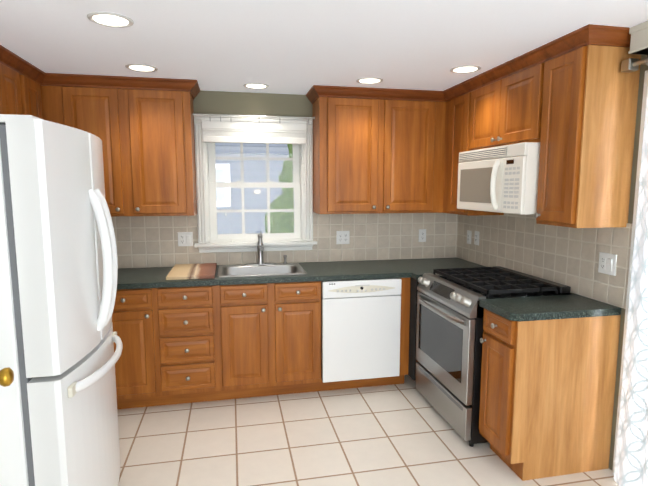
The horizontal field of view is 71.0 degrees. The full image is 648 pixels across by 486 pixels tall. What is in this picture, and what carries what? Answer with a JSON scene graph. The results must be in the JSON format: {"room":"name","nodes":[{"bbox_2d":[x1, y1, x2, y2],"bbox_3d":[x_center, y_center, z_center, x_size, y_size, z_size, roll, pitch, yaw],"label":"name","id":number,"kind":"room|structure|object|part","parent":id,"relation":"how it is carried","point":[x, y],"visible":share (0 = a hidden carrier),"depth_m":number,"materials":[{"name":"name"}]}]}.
{"room":"kitchen","nodes":[
{"label":"kitchen","id":0,"kind":"room"},
{"bbox_2d":[0,367,13,386],"bbox_3d":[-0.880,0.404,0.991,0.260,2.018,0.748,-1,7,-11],"label":"door knob","id":1,"kind":"structure","parent":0,"point":[6,376],"depth_m":1.29,"materials":[{"name":"gold metal"}]},
{"bbox_2d":[118,90,456,268],"bbox_3d":[-0.552,-0.071,3.854,3.980,2.300,0.160,-1,7,-11],"label":"wall","id":2,"kind":"structure","parent":0,"point":[242,103],"depth_m":3.64,"materials":[{"name":"green paint"}]},
{"bbox_2d":[0,88,3,113],"bbox_3d":[-1.899,-0.787,2.273,0.342,0.500,0.310,-1,7,-11],"label":"upper cabinet","id":3,"kind":"object","parent":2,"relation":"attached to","point":[1,89],"depth_m":2.50,"materials":[{"name":"brown wood"}]},
{"bbox_2d":[0,45,27,114],"bbox_3d":[-1.961,-0.823,2.574,0.342,0.500,0.310,-1,7,-11],"label":"upper cabinet","id":4,"kind":"object","parent":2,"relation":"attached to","point":[11,65],"depth_m":2.63,"materials":[{"name":"brown wood"}]},
{"bbox_2d":[24,60,47,120],"bbox_3d":[-2.025,-0.861,2.888,0.342,0.500,0.335,-1,7,-11],"label":"upper cabinet","id":5,"kind":"object","parent":2,"relation":"attached to","point":[33,77],"depth_m":2.92,"materials":[{"name":"brown wood"}]},
{"bbox_2d":[44,72,196,216],"bbox_3d":[-1.464,-0.684,3.342,0.970,0.960,0.322,-1,7,-11],"label":"upper cabinet","id":6,"kind":"object","parent":2,"relation":"attached to","point":[144,126],"depth_m":3.21,"materials":[{"name":"brown wood"}]},
{"bbox_2d":[194,115,316,252],"bbox_3d":[-0.566,-0.481,3.759,1.000,1.093,0.225,-1,7,-11],"label":"window","id":7,"kind":"structure","parent":2,"relation":"in","point":[204,244],"depth_m":3.75,"materials":[{"name":"white wood"}]},
{"bbox_2d":[201,118,306,242],"bbox_3d":[-0.547,-0.493,3.664,0.832,0.979,0.050,-1,7,-11],"label":"window blind","id":8,"kind":"object","parent":7,"relation":"attached to","point":[226,130],"visible":1,"depth_m":3.60,"materials":[{"name":"white fabric"}]},
{"bbox_2d":[193,113,314,123],"bbox_3d":[-0.537,-0.974,3.556,0.944,0.060,0.029,-1,7,-11],"label":"trim","id":9,"kind":"structure","parent":7,"relation":"attached to","point":[220,115],"depth_m":3.54,"materials":[{"name":"wood"}]},
{"bbox_3d":[-0.573,-0.480,3.791,0.760,0.921,0.100,-1,7,-11],"label":"window sash","id":10,"kind":"part","parent":7,"relation":"part of","materials":[{"name":"white wood"}]},
{"bbox_2d":[111,212,458,267],"bbox_3d":[-0.536,-0.048,3.773,3.580,0.446,0.010,-1,7,-11],"label":"backsplash","id":11,"kind":"structure","parent":2,"relation":"attached to","point":[141,241],"depth_m":3.88,"materials":[{"name":"tile"}]},
{"bbox_2d":[178,232,192,245],"bbox_3d":[-1.112,-0.031,3.644,0.116,0.115,0.013,-1,7,-11],"label":"electrical outlet plate","id":12,"kind":"object","parent":11,"relation":"attached to","point":[184,238],"depth_m":3.64,"materials":[{"name":"white plastic"}]},
{"bbox_2d":[336,231,349,243],"bbox_3d":[0.164,-0.046,3.907,0.116,0.115,0.009,-1,7,-11],"label":"electrical outlet plate","id":13,"kind":"object","parent":11,"relation":"attached to","point":[342,237],"depth_m":3.90,"materials":[{"name":"white plastic"}]},
{"bbox_2d":[418,229,425,241],"bbox_3d":[0.879,-0.066,4.051,0.070,0.115,0.009,-1,7,-11],"label":"electrical outlet plate","id":14,"kind":"object","parent":11,"relation":"attached to","point":[422,232],"depth_m":4.05,"materials":[{"name":"white plastic"}]},
{"bbox_2d":[312,85,443,213],"bbox_3d":[0.444,-0.730,3.729,1.035,0.960,0.322,-1,7,-11],"label":"upper cabinet","id":15,"kind":"object","parent":2,"relation":"attached to","point":[376,150],"depth_m":3.57,"materials":[{"name":"brown wood"}]},
{"bbox_3d":[-0.151,-1.038,2.571,3.252,0.072,2.265,-1,7,-11],"label":"crown","id":16,"kind":"part","parent":15,"relation":"part of","materials":[{"name":"brown wood"}]},
{"bbox_2d":[0,0,647,94],"bbox_3d":[0.024,-0.925,0.909,3.980,0.100,6.000,-1,7,-11],"label":"ceiling","id":17,"kind":"structure","parent":0,"point":[300,47],"depth_m":2.29,"materials":[{"name":"white paint"}]},
{"bbox_2d":[87,11,133,27],"bbox_3d":[-0.967,-1.010,2.062,0.196,0.007,0.196,-1,7,-11],"label":"recessed light","id":18,"kind":"object","parent":17,"relation":"in","point":[109,19],"visible":0.98,"depth_m":2.05,"materials":[{"name":"white"}]},
{"bbox_2d":[125,64,157,71],"bbox_3d":[-1.157,-1.109,2.885,0.196,0.007,0.196,-1,7,-11],"label":"recessed light","id":19,"kind":"object","parent":17,"relation":"in","point":[141,67],"visible":1,"depth_m":2.88,"materials":[{"name":"white"}]},
{"bbox_2d":[243,83,268,88],"bbox_3d":[-0.506,-1.170,3.392,0.196,0.007,0.196,-1,7,-11],"label":"recessed light","id":20,"kind":"object","parent":17,"relation":"in","point":[255,85],"visible":1,"depth_m":3.37,"materials":[{"name":"white"}]},
{"bbox_2d":[356,77,382,83],"bbox_3d":[0.324,-1.150,3.226,0.196,0.007,0.196,-1,7,-11],"label":"recessed light","id":21,"kind":"object","parent":17,"relation":"in","point":[370,80],"visible":0.98,"depth_m":3.22,"materials":[{"name":"white"}]},
{"bbox_2d":[450,65,480,73],"bbox_3d":[0.908,-1.113,2.919,0.196,0.007,0.196,-1,7,-11],"label":"recessed light","id":22,"kind":"object","parent":17,"relation":"in","point":[464,69],"visible":0.96,"depth_m":2.92,"materials":[{"name":"white"}]},
{"bbox_2d":[117,375,618,485],"bbox_3d":[0.024,1.458,1.196,3.980,0.100,6.000,-1,7,-11],"label":"floor","id":23,"kind":"structure","parent":0,"point":[405,434],"depth_m":2.73,"materials":[{"name":"tile"}]},
{"bbox_2d":[0,114,122,485],"bbox_3d":[-1.369,0.422,1.917,0.946,1.784,0.758,-1,7,-11],"label":"refrigerator","id":24,"kind":"object","parent":23,"relation":"on","point":[59,356],"visible":1,"depth_m":1.64,"materials":[{"name":"white metal"}]},
{"bbox_2d":[112,286,159,409],"bbox_3d":[-1.412,0.706,3.363,0.428,0.876,0.627,-1,7,-11],"label":"base cabinet","id":25,"kind":"object","parent":23,"relation":"on","point":[137,369],"depth_m":3.08,"materials":[{"name":"brown wood"}]},
{"bbox_2d":[156,282,215,405],"bbox_3d":[-1.017,0.696,3.443,0.378,0.876,0.627,-1,7,-11],"label":"base cabinet","id":26,"kind":"object","parent":23,"relation":"on","point":[185,315],"depth_m":3.14,"materials":[{"name":"brown wood"}]},
{"bbox_2d":[117,258,484,285],"bbox_3d":[-0.180,0.228,3.506,2.978,0.038,0.710,-1,7,-11],"label":"countertop","id":27,"kind":"structure","parent":26,"relation":"on","point":[398,268],"depth_m":3.39,"materials":[{"name":"green stone"}]},
{"bbox_2d":[166,263,216,279],"bbox_3d":[-0.977,0.209,3.402,0.325,0.023,0.535,-1,7,-11],"label":"cutting board","id":28,"kind":"object","parent":27,"relation":"on","point":[192,271],"visible":0.98,"depth_m":3.31,"materials":[{"name":"brown wood"}]},
{"bbox_2d":[245,231,275,264],"bbox_3d":[-0.505,0.048,3.636,0.260,0.272,0.222,-1,7,-11],"label":"faucet","id":29,"kind":"object","parent":27,"relation":"on","point":[260,249],"visible":1,"depth_m":3.69,"materials":[{"name":"silver metal"}]},
{"bbox_2d":[217,263,306,276],"bbox_3d":[-0.487,0.299,3.525,0.648,0.197,0.493,-1,7,-11],"label":"sink","id":30,"kind":"object","parent":27,"relation":"in","point":[241,270],"visible":0.33,"depth_m":3.66,"materials":[{"name":"silver metal"}]},
{"bbox_2d":[216,286,275,400],"bbox_3d":[-0.634,0.774,3.531,0.405,0.700,0.627,-1,7,-11],"label":"base cabinet","id":31,"kind":"object","parent":23,"relation":"on","point":[245,328],"depth_m":3.22,"materials":[{"name":"brown wood"}]},
{"bbox_2d":[268,286,323,394],"bbox_3d":[-0.257,0.765,3.608,0.364,0.700,0.627,-1,7,-11],"label":"base cabinet","id":32,"kind":"object","parent":23,"relation":"on","point":[296,310],"depth_m":3.29,"materials":[{"name":"brown wood"}]},
{"bbox_2d":[321,278,401,382],"bbox_3d":[0.229,0.619,3.656,0.602,0.762,0.580,-1,7,-11],"label":"dishwasher","id":33,"kind":"object","parent":23,"relation":"on","point":[360,328],"visible":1,"depth_m":3.38,"materials":[{"name":"white metal"}]},
{"bbox_2d":[400,278,479,380],"bbox_3d":[0.990,0.652,3.804,0.607,0.876,0.718,-1,7,-11],"label":"base cabinet","id":34,"kind":"object","parent":23,"relation":"on","point":[408,325],"depth_m":3.45,"materials":[{"name":"brown wood"}]},
{"bbox_2d":[415,266,571,446],"bbox_3d":[1.050,0.701,3.056,0.724,0.958,0.753,-1,7,-11],"label":"range","id":35,"kind":"object","parent":23,"relation":"on","point":[450,318],"visible":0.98,"depth_m":2.84,"materials":[{"name":"silver metal"}]},
{"bbox_2d":[479,306,620,480],"bbox_3d":[1.237,0.803,2.552,0.627,0.876,0.312,-1,7,-11],"label":"base cabinet","id":36,"kind":"object","parent":23,"relation":"on","point":[548,375],"depth_m":2.41,"materials":[{"name":"brown wood"}]},
{"bbox_2d":[480,294,620,321],"bbox_3d":[1.226,0.350,2.490,0.632,0.038,0.321,-1,7,-11],"label":"countertop","id":37,"kind":"structure","parent":36,"relation":"on","point":[554,306],"depth_m":2.43,"materials":[{"name":"green stone"}]},
{"bbox_2d":[459,55,647,469],"bbox_3d":[1.876,0.234,1.327,0.160,2.300,5.800,-1,7,-11],"label":"wall","id":38,"kind":"structure","parent":0,"point":[643,68],"depth_m":2.34,"materials":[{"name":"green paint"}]},
{"bbox_2d":[440,80,503,215],"bbox_3d":[1.159,-0.706,3.523,0.322,0.960,0.410,-1,7,-11],"label":"upper cabinet","id":39,"kind":"object","parent":38,"relation":"attached to","point":[456,97],"depth_m":3.50,"materials":[{"name":"brown wood"}]},
{"bbox_2d":[468,45,543,150],"bbox_3d":[1.277,-0.865,2.921,0.322,0.500,0.772,-1,7,-11],"label":"upper cabinet","id":40,"kind":"object","parent":38,"relation":"attached to","point":[504,101],"depth_m":2.82,"materials":[{"name":"brown wood"}]},
{"bbox_2d":[457,142,539,214],"bbox_3d":[1.209,-0.410,2.955,0.461,0.404,0.753,-1,7,-11],"label":"microwave","id":41,"kind":"object","parent":40,"relation":"attached to","point":[501,179],"visible":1,"depth_m":2.76,"materials":[{"name":"white plastic"}]},
{"bbox_2d":[455,213,631,308],"bbox_3d":[1.397,0.017,3.233,0.010,0.446,1.830,-1,7,-11],"label":"backsplash","id":42,"kind":"structure","parent":38,"relation":"attached to","point":[527,244],"depth_m":2.91,"materials":[{"name":"tile"}]},
{"bbox_2d":[467,230,471,243],"bbox_3d":[1.248,-0.049,3.914,0.009,0.115,0.070,-1,7,-11],"label":"electrical outlet plate","id":43,"kind":"object","parent":42,"relation":"attached to","point":[469,233],"depth_m":3.90,"materials":[{"name":"white plastic"}]},
{"bbox_2d":[474,231,478,244],"bbox_3d":[1.273,-0.040,3.791,0.009,0.115,0.070,-1,7,-11],"label":"electrical outlet plate","id":44,"kind":"object","parent":42,"relation":"attached to","point":[476,238],"depth_m":3.78,"materials":[{"name":"white plastic"}]},
{"bbox_2d":[598,252,616,275],"bbox_3d":[1.541,0.114,2.477,0.013,0.115,0.116,-1,7,-11],"label":"electrical outlet plate","id":45,"kind":"object","parent":42,"relation":"attached to","point":[607,263],"depth_m":2.47,"materials":[{"name":"white plastic"}]},
{"bbox_2d":[534,24,640,227],"bbox_3d":[1.386,-0.573,2.420,0.322,0.960,0.313,-1,7,-11],"label":"upper cabinet","id":46,"kind":"object","parent":38,"relation":"attached to","point":[568,102],"depth_m":2.29,"materials":[{"name":"brown wood"}]},
{"bbox_2d":[612,70,647,474],"bbox_3d":[1.824,0.322,1.389,0.122,2.110,1.990,-1,7,-11],"label":"door frame","id":47,"kind":"structure","parent":38,"relation":"attached to","point":[644,102],"depth_m":2.31,"materials":[{"name":"white"}]},
{"bbox_2d":[628,21,647,54],"bbox_3d":[1.729,-0.843,1.161,0.142,0.120,2.098,-1,7,-11],"label":"cornice valance","id":48,"kind":"object","parent":38,"relation":"attached to","point":[639,40],"visible":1,"depth_m":2.12,"materials":[{"name":"grey fabric"}]},
{"bbox_2d":[614,57,647,485],"bbox_3d":[1.729,0.295,1.307,0.138,2.158,2.166,-1,7,-11],"label":"curtain","id":49,"kind":"object","parent":48,"relation":"hanging from","point":[631,464],"visible":0.98,"depth_m":2.22,"materials":[{"name":"white fabric"}]},
{"bbox_3d":[1.729,-0.742,1.183,0.138,0.068,2.166,-1,7,-11],"label":"rod","id":50,"kind":"part","parent":49,"relation":"part of","materials":[{"name":"silver metal"}]},
{"label":"outside","id":51,"kind":"structure","parent":0,"visible":0},
{"bbox_2d":[215,143,289,233],"bbox_3d":[-0.747,-1.698,6.075,9.000,7.000,0.100,-1,7,-11],"label":"neighboring house","id":52,"kind":"structure","parent":51,"point":[249,150],"depth_m":6.16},
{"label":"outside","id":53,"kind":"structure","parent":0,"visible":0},
{"bbox_2d":[264,144,293,232],"bbox_3d":[-0.243,-0.496,5.840,1.196,2.378,0.961,-1,7,-11],"label":"tree","id":54,"kind":"object","parent":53,"point":[283,224],"depth_m":5.49,"materials":[{"name":"green plant"}]}
]}

